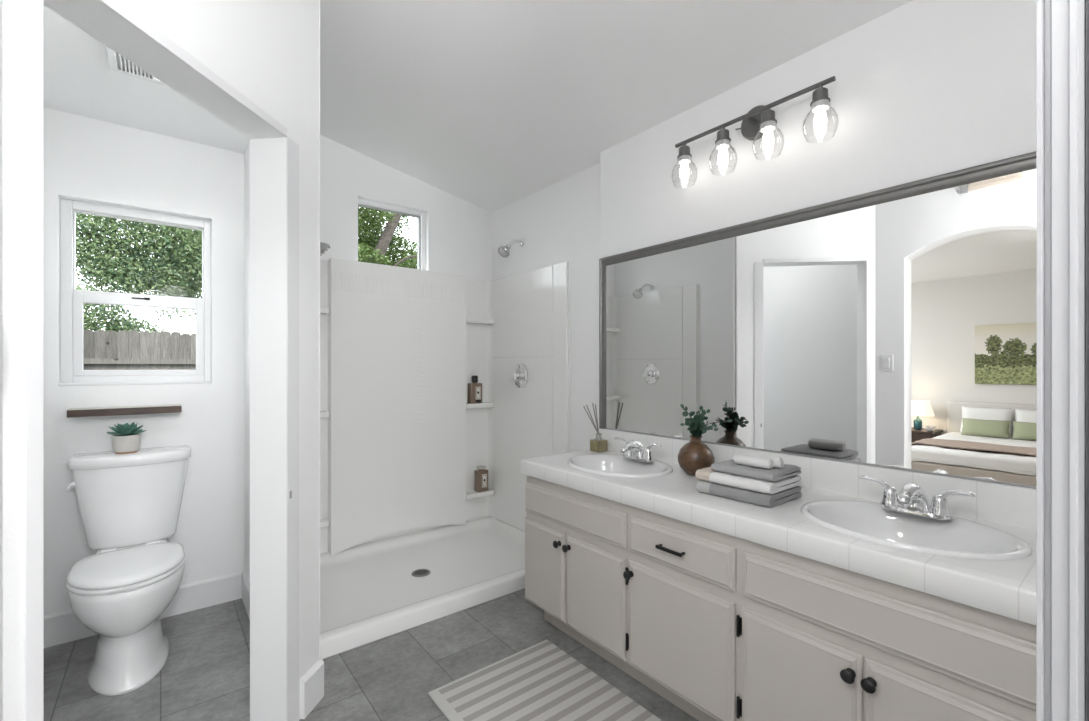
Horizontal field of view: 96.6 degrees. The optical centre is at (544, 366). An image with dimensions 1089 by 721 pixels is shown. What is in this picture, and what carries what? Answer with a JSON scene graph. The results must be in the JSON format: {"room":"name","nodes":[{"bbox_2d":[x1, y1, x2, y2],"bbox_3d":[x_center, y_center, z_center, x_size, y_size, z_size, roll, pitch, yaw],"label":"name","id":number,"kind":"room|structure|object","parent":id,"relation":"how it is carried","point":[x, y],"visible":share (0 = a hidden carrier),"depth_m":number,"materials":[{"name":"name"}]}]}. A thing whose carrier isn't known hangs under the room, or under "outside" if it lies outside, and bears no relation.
{"room":"bathroom","nodes":[
{"label":"bathroom","id":0,"kind":"room"},
{"bbox_2d":[0,0,2,720],"bbox_3d":[-0.608,-0.400,0.283,0.160,3.300,1.359,0,0,-38],"label":"wall","id":1,"kind":"structure","parent":0,"point":[1,1],"depth_m":0.86,"materials":[{"name":"white paint"}]},
{"bbox_2d":[0,315,2,383],"bbox_3d":[-0.918,-0.030,0.812,0.010,0.120,0.078,0,0,-38],"label":"light switch","id":2,"kind":"object","parent":1,"relation":"attached to","point":[1,316],"visible":1,"depth_m":0.82,"materials":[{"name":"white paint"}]},
{"bbox_2d":[112,434,140,453],"bbox_3d":[-1.935,0.355,2.245,0.102,0.083,0.102,0,0,-38],"label":"pot","id":3,"kind":"object","parent":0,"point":[121,443],"depth_m":2.21,"materials":[{"name":"white ceramic"}]},
{"bbox_2d":[44,107,243,615],"bbox_3d":[-2.002,-0.400,2.461,0.920,3.300,0.175,0,0,-38],"label":"wall","id":4,"kind":"structure","parent":0,"point":[86,159],"depth_m":2.42,"materials":[{"name":"white paint"}]},
{"bbox_2d":[67,404,181,417],"bbox_3d":[-1.975,0.206,2.300,0.405,0.034,0.109,0,0,-38],"label":"floating shelf","id":5,"kind":"object","parent":4,"relation":"attached to","point":[171,408],"visible":1,"depth_m":2.26,"materials":[{"name":"brown wood"}]},
{"bbox_2d":[58,198,210,385],"bbox_3d":[-2.016,-0.346,2.424,0.575,0.867,0.127,0,0,-38],"label":"window","id":6,"kind":"structure","parent":4,"relation":"in","point":[72,373],"depth_m":2.36,"materials":[{"name":"white plastic"}]},
{"bbox_2d":[44,571,244,647],"bbox_3d":[-1.935,1.180,2.394,0.780,0.140,0.014,0,0,-38],"label":"baseboard","id":7,"kind":"structure","parent":4,"relation":"attached to","point":[62,627],"depth_m":2.47,"materials":[{"name":"white paint"}]},
{"bbox_2d":[3,0,318,720],"bbox_3d":[-0.985,-0.400,1.296,0.132,3.300,1.108,0,0,7],"label":"wall","id":8,"kind":"structure","parent":0,"point":[266,50],"depth_m":1.63,"materials":[{"name":"white paint"}]},
{"bbox_2d":[24,0,298,720],"bbox_3d":[-0.914,0.220,1.304,0.006,2.060,0.820,0,0,7],"label":"trim","id":9,"kind":"structure","parent":8,"relation":"attached to","point":[33,9],"depth_m":0.92,"materials":[{"name":"white paint"}]},
{"bbox_2d":[244,0,319,657],"bbox_3d":[-1.313,-0.400,2.333,0.120,3.300,1.312,0,0,-38],"label":"wall","id":10,"kind":"structure","parent":0,"point":[247,152],"depth_m":2.55,"materials":[{"name":"white paint"}]},
{"bbox_2d":[242,572,249,619],"bbox_3d":[-1.317,1.180,2.230,0.014,0.140,1.011,0,0,-38],"label":"baseboard","id":11,"kind":"structure","parent":10,"relation":"attached to","point":[245,583],"depth_m":2.51,"materials":[{"name":"white paint"}]},
{"bbox_2d":[300,655,323,718],"bbox_3d":[-0.898,1.180,1.890,0.075,0.140,0.347,0,0,-23],"label":"baseboard","id":12,"kind":"structure","parent":10,"relation":"attached to","point":[312,682],"depth_m":1.77,"materials":[{"name":"white paint"}]},
{"bbox_2d":[320,242,330,255],"bbox_3d":[-1.242,-0.666,2.532,0.238,0.158,0.088,0,0,-38],"label":"showerhead","id":13,"kind":"object","parent":10,"relation":"attached to","point":[324,247],"visible":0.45,"depth_m":2.55,"materials":[{"name":"silver metal"}]},
{"bbox_2d":[44,588,697,720],"bbox_3d":[0.325,1.310,0.934,2.670,0.120,5.660,0,0,-38],"label":"floor","id":14,"kind":"structure","parent":0,"point":[205,673],"depth_m":2.00,"materials":[{"name":"grey tile"}]},
{"bbox_2d":[65,445,191,695],"bbox_3d":[-1.774,0.823,2.082,0.440,0.852,0.676,0,0,-38],"label":"toilet","id":15,"kind":"object","parent":14,"relation":"on","point":[129,504],"visible":1,"depth_m":2.04,"materials":[{"name":"white ceramic"}]},
{"bbox_2d":[107,422,145,453],"bbox_3d":[-1.934,0.327,2.246,0.141,0.138,0.140,0,0,-38],"label":"potted succulent","id":16,"kind":"object","parent":15,"relation":"on","point":[126,438],"visible":1,"depth_m":2.21,"materials":[{"name":"white ceramic"}]},
{"bbox_2d":[320,516,524,658],"bbox_3d":[-0.706,1.200,2.903,1.538,0.100,0.992,0,0,-38],"label":"shower pan","id":17,"kind":"object","parent":14,"relation":"on","point":[372,591],"visible":0.87,"depth_m":2.76,"materials":[{"name":"white"}]},
{"bbox_2d":[428,640,661,720],"bbox_3d":[0.126,1.245,1.597,0.584,0.008,1.107,0,0,-38],"label":"rug","id":18,"kind":"object","parent":14,"relation":"on","point":[541,681],"visible":1,"depth_m":1.84,"materials":[{"name":"fabric"}]},
{"bbox_2d":[525,475,1036,720],"bbox_3d":[0.686,0.890,1.809,0.574,0.720,1.903,0,0,-38],"label":"vanity cabinet","id":19,"kind":"object","parent":14,"relation":"on","point":[720,626],"visible":0.99,"depth_m":1.46,"materials":[{"name":"grey paint"}]},
{"bbox_2d":[521,428,1036,625],"bbox_3d":[0.693,0.437,1.822,0.550,0.184,1.920,0,0,-38],"label":"countertop","id":20,"kind":"structure","parent":19,"relation":"on","point":[1006,588],"depth_m":1.47,"materials":[{"name":"white tile"}]},
{"bbox_2d":[590,433,606,451],"bbox_3d":[0.296,0.412,2.650,0.072,0.096,0.072,0,0,-38],"label":"bottle","id":21,"kind":"object","parent":20,"relation":"on","point":[598,444],"visible":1,"depth_m":2.63,"materials":[{"name":"yellow glass"}]},
{"bbox_2d":[583,406,597,433],"bbox_3d":[0.255,0.293,2.631,0.101,0.169,0.007,0,0,-22],"label":"reed","id":22,"kind":"object","parent":21,"relation":"in","point":[583,406],"visible":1,"depth_m":2.63,"materials":[{"name":"grey"}]},
{"bbox_2d":[595,404,598,433],"bbox_3d":[0.285,0.289,2.629,0.006,0.176,0.053,0,0,29],"label":"reed","id":23,"kind":"object","parent":21,"relation":"in","point":[595,404],"visible":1,"depth_m":2.63,"materials":[{"name":"grey"}]},
{"bbox_2d":[568,454,672,476],"bbox_3d":[0.344,0.531,2.263,0.420,0.166,0.532,0,0,-38],"label":"sink","id":24,"kind":"object","parent":20,"relation":"in","point":[603,464],"visible":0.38,"depth_m":2.40,"materials":[{"name":"white ceramic"}]},
{"bbox_2d":[614,437,661,461],"bbox_3d":[0.445,0.401,2.342,0.245,0.097,0.179,0,0,16],"label":"faucet","id":25,"kind":"object","parent":20,"relation":"on","point":[635,450],"visible":1,"depth_m":2.31,"materials":[{"name":"silver metal"}]},
{"bbox_2d":[678,435,713,474],"bbox_3d":[0.652,0.378,2.088,0.151,0.162,0.151,0,0,-38],"label":"vase","id":26,"kind":"object","parent":20,"relation":"on","point":[694,455],"visible":0.84,"depth_m":2.04,"materials":[{"name":"brown wood"}]},
{"bbox_2d":[680,404,694,419],"bbox_3d":[0.632,0.240,2.096,0.076,0.161,0.052,0,0,33],"label":"eucalyptus sprig","id":27,"kind":"object","parent":26,"relation":"in","point":[685,413],"visible":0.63,"depth_m":2.10,"materials":[{"name":"green plant"}]},
{"bbox_2d":[685,418,693,432],"bbox_3d":[0.635,0.268,2.079,0.081,0.106,0.047,0,0,-38],"label":"eucalyptus sprig","id":28,"kind":"object","parent":26,"relation":"in","point":[687,420],"visible":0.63,"depth_m":2.07,"materials":[{"name":"green plant"}]},
{"bbox_2d":[688,424,697,432],"bbox_3d":[0.636,0.280,2.061,0.092,0.081,0.051,0,0,-38],"label":"eucalyptus sprig","id":29,"kind":"object","parent":26,"relation":"in","point":[694,428],"visible":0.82,"depth_m":2.05,"materials":[{"name":"green plant"}]},
{"bbox_2d":[689,422,699,436],"bbox_3d":[0.642,0.274,2.071,0.090,0.093,0.044,0,0,-38],"label":"eucalyptus sprig","id":30,"kind":"object","parent":26,"relation":"in","point":[692,425],"visible":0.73,"depth_m":2.06,"materials":[{"name":"green plant"}]},
{"bbox_2d":[690,409,709,436],"bbox_3d":[0.666,0.250,2.086,0.052,0.140,0.074,0,0,-38],"label":"eucalyptus sprig","id":31,"kind":"object","parent":26,"relation":"in","point":[696,417],"visible":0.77,"depth_m":2.08,"materials":[{"name":"green plant"}]},
{"bbox_2d":[693,424,708,436],"bbox_3d":[0.657,0.280,2.056,0.040,0.080,0.100,0,0,-20],"label":"eucalyptus sprig","id":32,"kind":"object","parent":26,"relation":"in","point":[704,429],"visible":0.81,"depth_m":2.05,"materials":[{"name":"green plant"}]},
{"bbox_2d":[697,424,717,436],"bbox_3d":[0.684,0.282,2.062,0.109,0.077,0.044,0,0,34],"label":"eucalyptus sprig","id":33,"kind":"object","parent":26,"relation":"in","point":[710,426],"visible":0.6,"depth_m":2.06,"materials":[{"name":"green plant"}]},
{"bbox_2d":[695,419,731,436],"bbox_3d":[0.717,0.271,2.067,0.157,0.100,0.054,0,0,21],"label":"eucalyptus sprig","id":34,"kind":"object","parent":26,"relation":"in","point":[720,420],"visible":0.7,"depth_m":2.06,"materials":[{"name":"green plant"}]},
{"bbox_2d":[696,480,801,507],"bbox_3d":[0.733,0.439,1.747,0.242,0.041,0.272,0,0,-38],"label":"folded towel","id":35,"kind":"object","parent":20,"relation":"on","point":[739,494],"visible":0.62,"depth_m":1.66,"materials":[{"name":"grey fabric"}]},
{"bbox_2d":[695,467,801,493],"bbox_3d":[0.735,0.399,1.755,0.239,0.036,0.278,0,0,-38],"label":"folded towel","id":36,"kind":"object","parent":35,"relation":"on","point":[706,474],"visible":0.64,"depth_m":1.67,"materials":[{"name":"white fabric"}]},
{"bbox_2d":[711,459,800,480],"bbox_3d":[0.759,0.365,1.745,0.214,0.028,0.228,0,0,-38],"label":"folded towel","id":37,"kind":"object","parent":36,"relation":"on","point":[728,466],"visible":0.73,"depth_m":1.68,"materials":[{"name":"grey fabric"}]},
{"bbox_2d":[733,454,773,468],"bbox_3d":[0.733,0.331,1.702,0.040,0.037,0.132,0,0,-38],"label":"rolled washcloth","id":38,"kind":"object","parent":37,"relation":"on","point":[748,460],"visible":1,"depth_m":1.68,"materials":[{"name":"white fabric"}]},
{"bbox_2d":[744,453,783,467],"bbox_3d":[0.774,0.331,1.719,0.040,0.037,0.137,0,0,-38],"label":"rolled washcloth","id":39,"kind":"object","parent":37,"relation":"on","point":[778,462],"visible":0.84,"depth_m":1.67,"materials":[{"name":"white fabric"}]},
{"bbox_2d":[801,500,1031,559],"bbox_3d":[1.029,0.531,1.398,0.420,0.166,0.532,0,0,-38],"label":"sink","id":40,"kind":"object","parent":20,"relation":"in","point":[957,537],"visible":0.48,"depth_m":1.45,"materials":[{"name":"white ceramic"}]},
{"bbox_2d":[859,475,975,519],"bbox_3d":[1.127,0.401,1.482,0.245,0.097,0.179,0,0,16],"label":"faucet","id":41,"kind":"object","parent":20,"relation":"on","point":[912,499],"visible":1,"depth_m":1.45,"materials":[{"name":"silver metal"}]},
{"bbox_2d":[320,135,491,280],"bbox_3d":[-1.033,-0.400,3.389,1.750,3.300,0.175,0,0,-38],"label":"wall","id":42,"kind":"structure","parent":0,"point":[458,232],"depth_m":3.31,"materials":[{"name":"white paint"}]},
{"bbox_2d":[358,198,424,269],"bbox_3d":[-1.067,-0.859,3.355,0.489,0.498,0.075,0,0,-38],"label":"window","id":43,"kind":"structure","parent":42,"relation":"in","point":[420,216],"depth_m":3.46,"materials":[{"name":"white plastic"}]},
{"bbox_2d":[320,258,569,555],"bbox_3d":[-0.727,0.241,2.929,1.538,1.818,0.924,0,0,-38],"label":"shower surround","id":44,"kind":"object","parent":42,"relation":"attached to","point":[402,442],"visible":0.84,"depth_m":3.24,"materials":[{"name":"white plastic"}]},
{"bbox_2d":[320,518,328,527],"bbox_3d":[-1.449,0.950,2.879,0.301,0.036,0.076,0,0,-38],"label":"corner shelf","id":45,"kind":"object","parent":44,"relation":"attached to","point":[324,522],"depth_m":2.93,"materials":[{"name":"white plastic"}]},
{"bbox_2d":[320,411,328,417],"bbox_3d":[-1.449,0.288,2.879,0.301,0.036,0.076,0,0,-38],"label":"corner shelf","id":46,"kind":"object","parent":44,"relation":"attached to","point":[323,414],"depth_m":2.93,"materials":[{"name":"white plastic"}]},
{"bbox_2d":[320,307,328,313],"bbox_3d":[-1.449,-0.344,2.879,0.301,0.036,0.076,0,0,-38],"label":"corner shelf","id":47,"kind":"object","parent":44,"relation":"attached to","point":[323,310],"depth_m":2.93,"materials":[{"name":"white plastic"}]},
{"bbox_2d":[468,375,481,403],"bbox_3d":[-0.515,0.167,3.609,0.098,0.207,0.063,0,0,-38],"label":"bottle","id":48,"kind":"object","parent":44,"relation":"on","point":[474,388],"visible":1,"depth_m":3.59,"materials":[{"name":"brown glass"}]},
{"bbox_2d":[466,488,493,499],"bbox_3d":[-0.497,0.950,3.634,0.237,0.036,0.076,0,0,-38],"label":"corner shelf","id":49,"kind":"object","parent":44,"relation":"attached to","point":[470,493],"depth_m":3.62,"materials":[{"name":"white plastic"}]},
{"bbox_2d":[466,402,493,408],"bbox_3d":[-0.497,0.288,3.634,0.237,0.036,0.076,0,0,-38],"label":"corner shelf","id":50,"kind":"object","parent":44,"relation":"attached to","point":[484,405],"depth_m":3.62,"materials":[{"name":"white plastic"}]},
{"bbox_2d":[466,317,493,324],"bbox_3d":[-0.497,-0.344,3.634,0.237,0.036,0.076,0,0,-38],"label":"corner shelf","id":51,"kind":"object","parent":44,"relation":"attached to","point":[469,320],"depth_m":3.63,"materials":[{"name":"white plastic"}]},
{"bbox_2d":[474,466,487,491],"bbox_3d":[-0.474,0.839,3.646,0.094,0.186,0.072,0,0,-38],"label":"bottle","id":52,"kind":"object","parent":44,"relation":"on","point":[481,475],"visible":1,"depth_m":3.62,"materials":[{"name":"brown glass"}]},
{"bbox_2d":[509,364,528,388],"bbox_3d":[-0.189,0.064,3.404,0.062,0.176,0.176,0,0,-38],"label":"shower valve","id":53,"kind":"object","parent":44,"relation":"attached to","point":[520,376],"visible":1,"depth_m":3.38,"materials":[{"name":"silver metal"}]},
{"bbox_2d":[44,0,912,212],"bbox_3d":[-0.341,-1.432,1.839,2.590,0.543,3.465,0,0,-38],"label":"ceiling","id":54,"kind":"structure","parent":0,"point":[490,105],"depth_m":2.16,"materials":[{"name":"white paint"}]},
{"bbox_2d":[106,46,168,86],"bbox_3d":[-1.479,-1.151,1.844,0.277,0.018,0.277,0,0,-38],"label":"exhaust fan","id":55,"kind":"object","parent":54,"relation":"attached to","point":[117,63],"visible":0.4,"depth_m":1.86,"materials":[{"name":"white paint"}]},
{"bbox_2d":[492,163,599,452],"bbox_3d":[-0.007,-0.400,3.382,0.150,3.300,1.410,0,0,-38],"label":"wall","id":56,"kind":"structure","parent":0,"point":[558,223],"depth_m":3.02,"materials":[{"name":"white paint"}]},
{"bbox_2d":[498,238,524,257],"bbox_3d":[-0.230,-0.836,3.380,0.200,0.158,0.087,0,0,-38],"label":"showerhead","id":57,"kind":"object","parent":56,"relation":"attached to","point":[504,251],"visible":1,"depth_m":3.35,"materials":[{"name":"silver metal"}]},
{"bbox_2d":[690,406,702,435],"bbox_3d":[0.661,0.244,2.099,0.052,0.152,0.055,0,0,34],"label":"eucalyptus sprig","id":58,"kind":"object","parent":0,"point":[700,407],"visible":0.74,"depth_m":2.10,"materials":[{"name":"green plant"}]},
{"bbox_2d":[693,420,704,435],"bbox_3d":[0.651,0.272,2.072,0.035,0.097,0.058,0,0,-44],"label":"eucalyptus sprig","id":59,"kind":"object","parent":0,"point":[701,423],"visible":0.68,"depth_m":2.06,"materials":[{"name":"green plant"}]},
{"bbox_2d":[600,0,1036,257],"bbox_3d":[1.038,-0.400,2.007,0.220,3.300,2.057,0,0,-38],"label":"wall","id":60,"kind":"structure","parent":0,"point":[922,89],"depth_m":1.74,"materials":[{"name":"white paint"}]},
{"bbox_2d":[672,76,838,185],"bbox_3d":[0.825,-0.950,1.974,0.153,0.256,0.687,0,0,-38],"label":"vanity light","id":61,"kind":"object","parent":60,"relation":"attached to","point":[760,121],"visible":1,"depth_m":1.93,"materials":[{"name":"grey metal"}]},
{"bbox_2d":[677,143,691,164],"bbox_3d":[0.632,-0.964,2.186,0.063,0.083,0.066,0,0,-38],"label":"socket","id":62,"kind":"object","parent":61,"relation":"attached to","point":[684,157],"depth_m":2.17,"materials":[{"name":"grey metal"}]},
{"bbox_2d":[715,127,730,149],"bbox_3d":[0.750,-0.964,2.036,0.063,0.083,0.066,0,0,-38],"label":"socket","id":63,"kind":"object","parent":61,"relation":"attached to","point":[723,141],"depth_m":2.02,"materials":[{"name":"grey metal"}]},
{"bbox_2d":[759,107,776,132],"bbox_3d":[0.870,-0.964,1.885,0.063,0.083,0.066,0,0,-38],"label":"socket","id":64,"kind":"object","parent":61,"relation":"attached to","point":[768,122],"depth_m":1.87,"materials":[{"name":"grey metal"}]},
{"bbox_2d":[810,85,829,112],"bbox_3d":[0.988,-0.964,1.736,0.063,0.083,0.066,0,0,-38],"label":"socket","id":65,"kind":"object","parent":61,"relation":"attached to","point":[820,102],"depth_m":1.72,"materials":[{"name":"grey metal"}]},
{"bbox_2d":[599,151,1036,488],"bbox_3d":[0.901,-0.132,1.984,0.021,0.952,1.900,0,0,-38],"label":"mirror","id":66,"kind":"object","parent":60,"relation":"attached to","point":[895,327],"visible":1,"depth_m":1.74,"materials":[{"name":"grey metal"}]},
{"bbox_2d":[599,428,1036,530],"bbox_3d":[0.904,0.404,1.983,0.018,0.117,1.912,0,0,-38],"label":"backsplash","id":67,"kind":"structure","parent":60,"relation":"attached to","point":[1015,506],"depth_m":1.66,"materials":[{"name":"white tile"}]},
{"bbox_3d":[0.692,-0.400,0.520,2.170,3.300,0.116,0,0,-38],"label":"wall","id":68,"kind":"structure","parent":0,"visible":0},
{"bbox_2d":[1037,0,1088,720],"bbox_3d":[0.135,0.000,0.082,0.793,2.500,0.140,0,0,-38],"label":"door frame","id":69,"kind":"structure","parent":68,"relation":"in","point":[1062,25],"depth_m":0.32,"materials":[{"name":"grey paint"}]},
{"label":"outside","id":70,"kind":"structure","parent":0,"visible":0},
{"bbox_3d":[-8.806,1.475,14.330,28.000,0.150,26.600,0,0,-38],"label":"ground","id":71,"kind":"structure","parent":70,"visible":0},
{"bbox_2d":[76,285,164,333],"bbox_3d":[-7.927,-0.022,8.630,1.964,2.845,0.887,0,0,-35],"label":"shrub","id":72,"kind":"object","parent":71,"relation":"on","point":[114,324],"visible":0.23,"depth_m":8.65,"materials":[{"name":"green plant"}]},
{"bbox_2d":[76,213,201,324],"bbox_3d":[-7.777,-1.370,10.207,1.855,5.560,4.359,0,0,42],"label":"tree","id":73,"kind":"object","parent":71,"relation":"on","point":[177,271],"visible":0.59,"depth_m":9.40,"materials":[{"name":"green plant"}]},
{"bbox_2d":[83,330,195,369],"bbox_3d":[-6.051,0.393,8.536,9.120,2.015,0.165,0,0,-38],"label":"fence","id":74,"kind":"object","parent":71,"relation":"on","point":[102,350],"visible":0.11,"depth_m":8.05,"materials":[{"name":"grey wood"}]},
{"bbox_2d":[358,206,416,268],"bbox_3d":[-3.827,-1.679,11.536,2.936,6.180,2.086,0,0,-38],"label":"tree","id":75,"kind":"object","parent":71,"relation":"on","point":[373,247],"visible":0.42,"depth_m":11.13,"materials":[{"name":"green plant"}]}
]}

